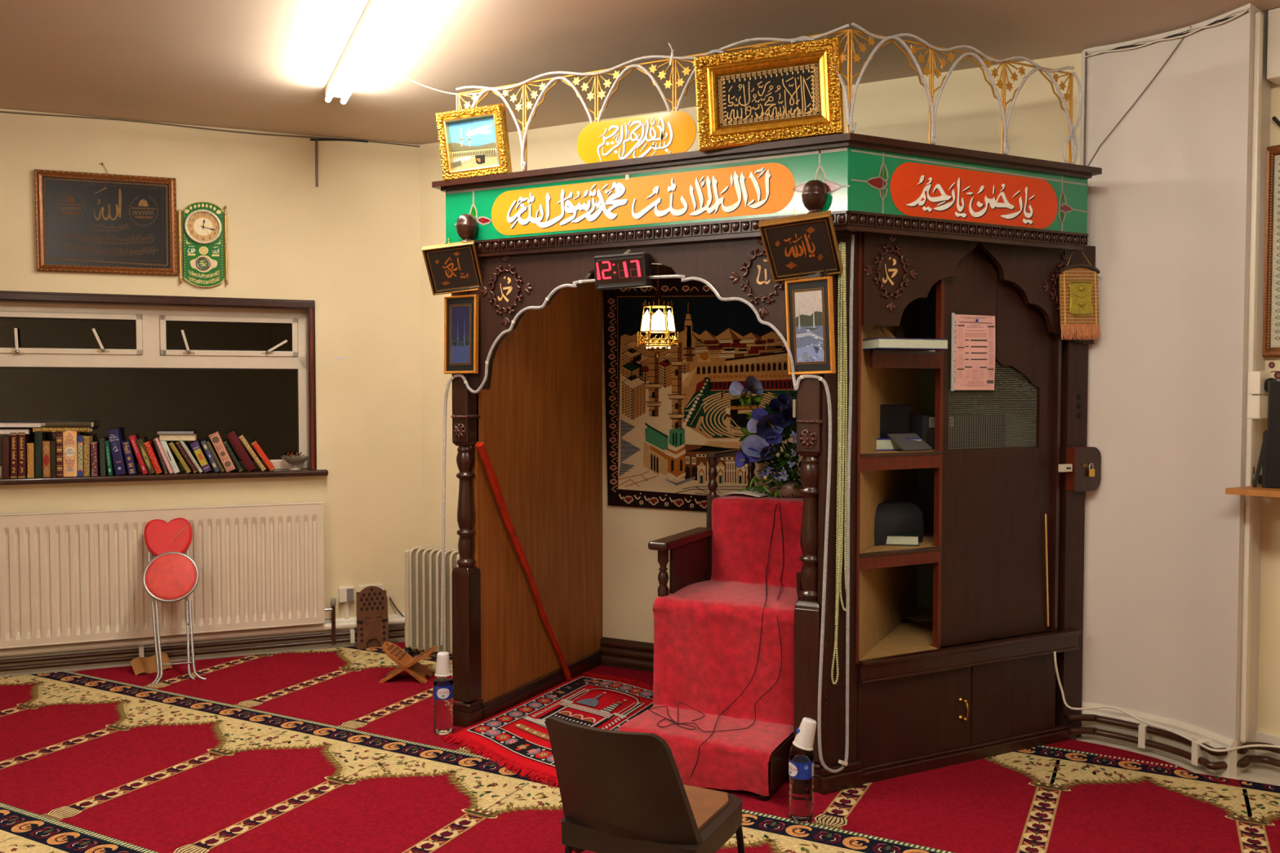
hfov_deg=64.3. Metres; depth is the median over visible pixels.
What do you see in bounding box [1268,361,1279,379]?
wall decal
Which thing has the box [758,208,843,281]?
picture
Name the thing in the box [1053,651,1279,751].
cable
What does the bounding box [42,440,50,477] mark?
book
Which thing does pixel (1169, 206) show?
wall
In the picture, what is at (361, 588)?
wall socket
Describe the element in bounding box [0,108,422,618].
wall
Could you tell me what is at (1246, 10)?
cable
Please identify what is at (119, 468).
print
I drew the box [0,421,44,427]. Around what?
book
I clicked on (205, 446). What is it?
print
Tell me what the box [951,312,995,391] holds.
pink timetable
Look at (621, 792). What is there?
chair
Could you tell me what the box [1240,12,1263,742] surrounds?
cable trunking
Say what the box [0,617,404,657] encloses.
pipe
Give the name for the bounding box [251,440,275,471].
book
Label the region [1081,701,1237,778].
baseboard
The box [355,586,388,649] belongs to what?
book stand
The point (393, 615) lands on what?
baseboard
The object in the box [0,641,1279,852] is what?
carpet
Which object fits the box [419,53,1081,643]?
wall
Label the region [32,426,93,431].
book
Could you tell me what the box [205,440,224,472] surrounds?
book
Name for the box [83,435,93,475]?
book
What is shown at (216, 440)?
book
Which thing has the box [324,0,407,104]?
fluorescent light
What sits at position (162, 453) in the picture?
book
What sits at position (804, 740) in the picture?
plastic cup
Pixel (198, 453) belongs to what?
print
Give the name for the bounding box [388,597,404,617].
cable
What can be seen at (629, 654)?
baseboard
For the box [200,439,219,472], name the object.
book
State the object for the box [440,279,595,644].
light
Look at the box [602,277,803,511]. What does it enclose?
tapestry
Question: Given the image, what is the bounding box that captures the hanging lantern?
[636,264,679,357]
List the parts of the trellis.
post, post, post, rail, post, post, post, post, post, rail, post, post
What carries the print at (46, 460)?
attached to the book at (46, 444)
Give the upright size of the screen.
0.182 m
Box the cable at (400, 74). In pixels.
[400,74,493,94]
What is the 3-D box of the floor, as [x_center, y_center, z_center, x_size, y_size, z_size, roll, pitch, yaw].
[-1.765,1.449,3.196,18.000,0.120,12.000,1,2,27]
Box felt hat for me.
[869,325,895,337]
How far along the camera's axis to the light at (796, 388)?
3.76 m
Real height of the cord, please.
0.997 m
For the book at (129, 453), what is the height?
0.185 m
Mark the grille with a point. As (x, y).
(1028, 372)
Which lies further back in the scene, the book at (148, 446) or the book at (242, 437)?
the book at (242, 437)
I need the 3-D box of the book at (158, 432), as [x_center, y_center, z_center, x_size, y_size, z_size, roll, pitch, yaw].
[-2.571,0.035,5.640,0.180,0.015,0.135,0,2,-21]
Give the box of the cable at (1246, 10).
[1083,7,1248,165]
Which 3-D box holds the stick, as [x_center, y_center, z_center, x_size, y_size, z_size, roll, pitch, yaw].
[-0.535,0.691,4.859,0.044,1.272,0.807,1,2,27]
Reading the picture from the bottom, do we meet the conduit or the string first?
the string
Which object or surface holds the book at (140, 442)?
on the window
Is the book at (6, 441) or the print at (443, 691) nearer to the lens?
the print at (443, 691)
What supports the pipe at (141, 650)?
attached to the wall at (348, 244)
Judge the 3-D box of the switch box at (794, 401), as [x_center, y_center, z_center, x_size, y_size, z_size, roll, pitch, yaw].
[0.598,-0.068,3.848,0.014,0.070,0.090,1,2,27]
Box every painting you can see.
[444,294,479,373]
[784,275,835,374]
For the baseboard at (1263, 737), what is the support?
attached to the wall at (1268, 678)
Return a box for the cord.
[648,502,783,777]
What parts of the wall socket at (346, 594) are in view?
plate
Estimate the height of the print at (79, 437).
0.216 m
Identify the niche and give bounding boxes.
[431,133,1102,795]
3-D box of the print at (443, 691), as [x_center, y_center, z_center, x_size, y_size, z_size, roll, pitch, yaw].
[-0.838,1.151,4.425,0.041,0.050,0.088,1,2,35]
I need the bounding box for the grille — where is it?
[948,364,1036,448]
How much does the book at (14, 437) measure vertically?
0.237 m
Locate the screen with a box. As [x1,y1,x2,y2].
[880,404,911,438]
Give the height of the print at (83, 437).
0.212 m
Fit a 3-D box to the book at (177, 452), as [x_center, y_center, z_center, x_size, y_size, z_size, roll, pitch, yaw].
[-2.552,0.169,5.651,0.111,0.175,0.137,-1,2,-21]
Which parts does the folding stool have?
leg, leg, backrest, seat, leg, leg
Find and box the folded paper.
[723,488,773,497]
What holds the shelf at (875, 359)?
attached to the niche
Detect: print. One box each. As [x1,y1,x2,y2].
[17,437,25,477]
[43,444,49,474]
[63,433,75,471]
[77,435,82,476]
[83,436,89,475]
[91,442,97,475]
[109,434,120,469]
[123,442,134,473]
[140,444,150,468]
[193,446,208,469]
[203,444,215,467]
[436,684,453,698]
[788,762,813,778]
[1262,144,1279,357]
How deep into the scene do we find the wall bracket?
3.90 m
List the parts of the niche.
rope moulding, post, panel, arch panel, moulding, cornice, post, rope moulding, cupboard door, handle, dado rail, arch panel, sliding door, cupboard door, post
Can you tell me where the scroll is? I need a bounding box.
[1057,250,1100,340]
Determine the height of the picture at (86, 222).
0.593 m
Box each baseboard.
[0,613,405,676]
[599,636,653,671]
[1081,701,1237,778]
[1254,731,1279,769]
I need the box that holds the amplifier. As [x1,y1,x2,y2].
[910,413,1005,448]
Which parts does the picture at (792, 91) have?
frame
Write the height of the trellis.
0.382 m
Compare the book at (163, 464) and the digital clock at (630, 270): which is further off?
the book at (163, 464)
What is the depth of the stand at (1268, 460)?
3.82 m
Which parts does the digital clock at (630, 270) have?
lid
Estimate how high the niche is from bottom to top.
2.410 m
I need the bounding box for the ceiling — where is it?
[0,0,1279,144]
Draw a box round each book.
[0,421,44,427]
[0,428,33,434]
[1,435,10,478]
[9,432,17,478]
[17,432,30,477]
[26,442,34,477]
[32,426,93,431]
[34,431,46,477]
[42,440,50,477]
[44,421,94,427]
[50,440,56,476]
[56,431,63,476]
[62,430,79,476]
[77,435,86,476]
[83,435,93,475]
[90,441,100,475]
[98,438,107,475]
[104,440,115,475]
[107,428,128,475]
[121,440,138,475]
[128,434,148,474]
[135,437,155,474]
[143,440,164,474]
[152,439,168,474]
[155,436,173,473]
[157,431,194,434]
[159,433,196,440]
[160,439,181,473]
[168,440,191,473]
[175,441,198,472]
[178,439,203,472]
[190,440,212,472]
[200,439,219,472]
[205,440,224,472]
[208,431,235,471]
[222,440,243,471]
[226,430,256,471]
[238,434,266,471]
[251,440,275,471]
[862,337,948,351]
[875,438,922,450]
[884,533,919,546]
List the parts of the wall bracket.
casing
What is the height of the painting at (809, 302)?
0.353 m
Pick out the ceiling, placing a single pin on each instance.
(263, 65)
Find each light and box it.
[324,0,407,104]
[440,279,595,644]
[455,22,1082,170]
[649,234,854,773]
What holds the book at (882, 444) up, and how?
on the niche
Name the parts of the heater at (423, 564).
panel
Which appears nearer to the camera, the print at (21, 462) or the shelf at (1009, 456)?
the shelf at (1009, 456)
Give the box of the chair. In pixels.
[544,716,745,852]
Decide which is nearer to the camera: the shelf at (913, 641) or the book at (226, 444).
the shelf at (913, 641)
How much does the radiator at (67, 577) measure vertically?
0.832 m
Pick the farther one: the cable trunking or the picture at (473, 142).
the picture at (473, 142)
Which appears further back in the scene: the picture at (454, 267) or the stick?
the stick
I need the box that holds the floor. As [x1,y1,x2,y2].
[0,641,1279,786]
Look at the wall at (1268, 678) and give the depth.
4.06 m
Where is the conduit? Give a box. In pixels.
[315,139,318,186]
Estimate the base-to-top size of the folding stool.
0.822 m
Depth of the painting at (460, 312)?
4.44 m
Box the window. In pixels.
[0,290,328,484]
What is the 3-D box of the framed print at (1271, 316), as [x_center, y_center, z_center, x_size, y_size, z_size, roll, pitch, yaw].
[2.618,-0.682,3.862,0.033,0.827,0.460,-2,3,-41]
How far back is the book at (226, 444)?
5.69 m
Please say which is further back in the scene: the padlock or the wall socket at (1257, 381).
the padlock
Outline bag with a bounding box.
[874,500,924,546]
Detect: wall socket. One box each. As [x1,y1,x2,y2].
[338,586,354,619]
[358,583,383,591]
[1246,371,1276,418]
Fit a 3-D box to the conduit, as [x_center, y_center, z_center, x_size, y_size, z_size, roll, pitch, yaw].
[-1.857,-1.515,5.844,0.014,0.270,0.014,-1,2,-21]
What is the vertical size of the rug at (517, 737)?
0.025 m
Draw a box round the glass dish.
[280,451,309,470]
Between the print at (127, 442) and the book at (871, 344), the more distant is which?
the print at (127, 442)
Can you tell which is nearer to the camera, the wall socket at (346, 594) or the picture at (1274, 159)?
the picture at (1274, 159)
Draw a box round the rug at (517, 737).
[440,671,653,788]
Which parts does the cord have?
cord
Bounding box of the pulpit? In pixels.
[617,448,803,801]
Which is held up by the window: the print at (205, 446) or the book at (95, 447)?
the book at (95, 447)
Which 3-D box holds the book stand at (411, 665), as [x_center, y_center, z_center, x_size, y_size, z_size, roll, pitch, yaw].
[-1.192,1.227,5.279,0.286,0.213,0.170,0,2,2]
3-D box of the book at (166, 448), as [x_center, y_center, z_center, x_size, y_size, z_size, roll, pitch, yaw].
[-2.599,0.163,5.633,0.098,0.190,0.136,-1,2,-21]
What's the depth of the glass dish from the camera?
5.84 m
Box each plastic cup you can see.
[434,651,451,677]
[792,717,816,751]
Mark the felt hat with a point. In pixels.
(877, 332)
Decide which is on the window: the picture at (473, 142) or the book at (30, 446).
the book at (30, 446)
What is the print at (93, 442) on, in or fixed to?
attached to the book at (95, 447)
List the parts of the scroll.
rod, cord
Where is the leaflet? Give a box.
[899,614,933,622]
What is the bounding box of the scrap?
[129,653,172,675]
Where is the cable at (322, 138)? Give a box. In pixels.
[0,111,419,146]
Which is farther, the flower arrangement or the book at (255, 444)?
the book at (255, 444)
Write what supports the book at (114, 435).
on the window
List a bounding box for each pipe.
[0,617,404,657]
[0,626,404,671]
[1066,714,1279,770]
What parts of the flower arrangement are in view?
flower, flower, flower, flower, flower, flower, flower, flower, flower, flower, stem, flower, flower, flower, flower, flower, flower, flower, flower, flower, pot, flower, flower, flower, flower, flower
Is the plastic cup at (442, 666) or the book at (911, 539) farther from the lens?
the plastic cup at (442, 666)
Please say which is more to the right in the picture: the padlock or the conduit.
the padlock
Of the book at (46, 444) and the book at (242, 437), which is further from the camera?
the book at (242, 437)
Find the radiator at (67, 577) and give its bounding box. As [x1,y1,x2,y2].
[0,501,336,648]
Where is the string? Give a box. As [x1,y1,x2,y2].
[831,236,847,684]
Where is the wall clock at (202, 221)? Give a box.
[177,201,228,287]
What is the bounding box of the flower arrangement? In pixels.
[728,375,803,497]
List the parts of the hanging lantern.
glass pane, glass pane, chain, glass pane, glass pane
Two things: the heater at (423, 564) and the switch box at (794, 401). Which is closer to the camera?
the switch box at (794, 401)
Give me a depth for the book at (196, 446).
5.63 m
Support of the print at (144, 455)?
attached to the book at (140, 442)
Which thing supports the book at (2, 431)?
on the book at (14, 437)
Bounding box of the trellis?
[456,28,1072,171]
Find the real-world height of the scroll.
0.410 m
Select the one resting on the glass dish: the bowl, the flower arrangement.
the bowl
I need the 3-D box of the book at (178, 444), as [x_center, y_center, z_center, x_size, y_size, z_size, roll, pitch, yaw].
[-2.521,0.168,5.663,0.111,0.178,0.137,-1,2,-21]
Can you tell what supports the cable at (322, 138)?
attached to the ceiling
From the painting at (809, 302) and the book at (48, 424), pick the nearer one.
the painting at (809, 302)
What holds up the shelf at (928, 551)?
attached to the niche
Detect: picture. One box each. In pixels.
[34,162,177,275]
[422,238,482,295]
[435,102,512,181]
[693,35,844,151]
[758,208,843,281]
[1270,155,1279,347]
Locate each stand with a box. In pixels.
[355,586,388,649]
[378,641,438,683]
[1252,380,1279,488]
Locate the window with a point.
(143, 366)
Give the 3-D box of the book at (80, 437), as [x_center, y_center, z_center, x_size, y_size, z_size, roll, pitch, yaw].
[-3.003,0.155,5.476,0.024,0.216,0.136,0,2,-21]
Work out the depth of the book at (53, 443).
5.37 m
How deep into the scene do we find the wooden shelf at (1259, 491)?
3.79 m
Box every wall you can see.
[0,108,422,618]
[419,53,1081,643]
[1080,3,1271,776]
[1257,81,1279,736]
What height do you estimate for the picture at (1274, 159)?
0.819 m
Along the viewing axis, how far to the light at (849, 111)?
3.96 m
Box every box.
[792,399,796,417]
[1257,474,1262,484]
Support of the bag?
on the niche
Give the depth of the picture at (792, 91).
3.72 m
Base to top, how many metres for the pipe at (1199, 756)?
0.090 m
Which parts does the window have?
handle, pane, sash, handle, pane, sill, handle, sash, pane, handle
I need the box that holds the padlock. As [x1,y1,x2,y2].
[1081,462,1094,476]
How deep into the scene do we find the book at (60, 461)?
5.38 m
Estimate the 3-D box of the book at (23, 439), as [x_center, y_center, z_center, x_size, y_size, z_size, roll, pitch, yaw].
[-3.255,0.148,5.378,0.033,0.237,0.136,0,2,-21]
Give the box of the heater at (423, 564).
[404,545,459,655]
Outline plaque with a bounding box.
[577,111,696,163]
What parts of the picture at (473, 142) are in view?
frame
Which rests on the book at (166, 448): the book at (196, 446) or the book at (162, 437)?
the book at (162, 437)
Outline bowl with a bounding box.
[280,454,309,465]
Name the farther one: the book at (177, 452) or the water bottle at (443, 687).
the book at (177, 452)
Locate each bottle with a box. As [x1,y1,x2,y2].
[433,675,453,734]
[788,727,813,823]
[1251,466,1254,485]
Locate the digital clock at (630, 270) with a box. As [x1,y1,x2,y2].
[593,252,653,289]
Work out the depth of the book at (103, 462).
5.45 m
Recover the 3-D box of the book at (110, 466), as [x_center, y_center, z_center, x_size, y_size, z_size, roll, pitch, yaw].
[-2.878,0.168,5.525,0.036,0.187,0.136,-1,2,-21]
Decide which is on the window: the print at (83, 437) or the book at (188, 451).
the book at (188, 451)
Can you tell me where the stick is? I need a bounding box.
[475,441,572,680]
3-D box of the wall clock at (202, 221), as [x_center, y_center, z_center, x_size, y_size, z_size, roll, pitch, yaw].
[-2.415,-1.007,5.629,0.251,0.473,0.038,-1,2,-21]
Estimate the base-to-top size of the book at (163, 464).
0.193 m
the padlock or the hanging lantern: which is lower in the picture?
the padlock
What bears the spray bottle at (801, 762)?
on the carpet at (301, 751)
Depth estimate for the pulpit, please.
4.12 m
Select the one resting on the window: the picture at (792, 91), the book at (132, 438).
the book at (132, 438)
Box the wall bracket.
[1266,7,1279,126]
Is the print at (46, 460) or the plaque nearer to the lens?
the plaque
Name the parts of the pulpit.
arm post, armrest, arm panel, post, rail, post, step trim, arm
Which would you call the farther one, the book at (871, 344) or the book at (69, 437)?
the book at (69, 437)
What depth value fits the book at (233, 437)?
5.70 m
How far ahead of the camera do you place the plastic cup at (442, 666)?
4.41 m
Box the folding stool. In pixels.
[142,517,207,684]
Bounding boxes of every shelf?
[859,522,941,569]
[859,608,937,660]
[860,444,1035,471]
[866,350,942,368]
[1225,484,1279,497]
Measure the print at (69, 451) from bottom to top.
0.202 m
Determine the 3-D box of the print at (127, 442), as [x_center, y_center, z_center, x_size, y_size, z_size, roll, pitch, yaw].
[-2.760,0.170,5.498,0.025,0.164,0.001,-12,6,-20]

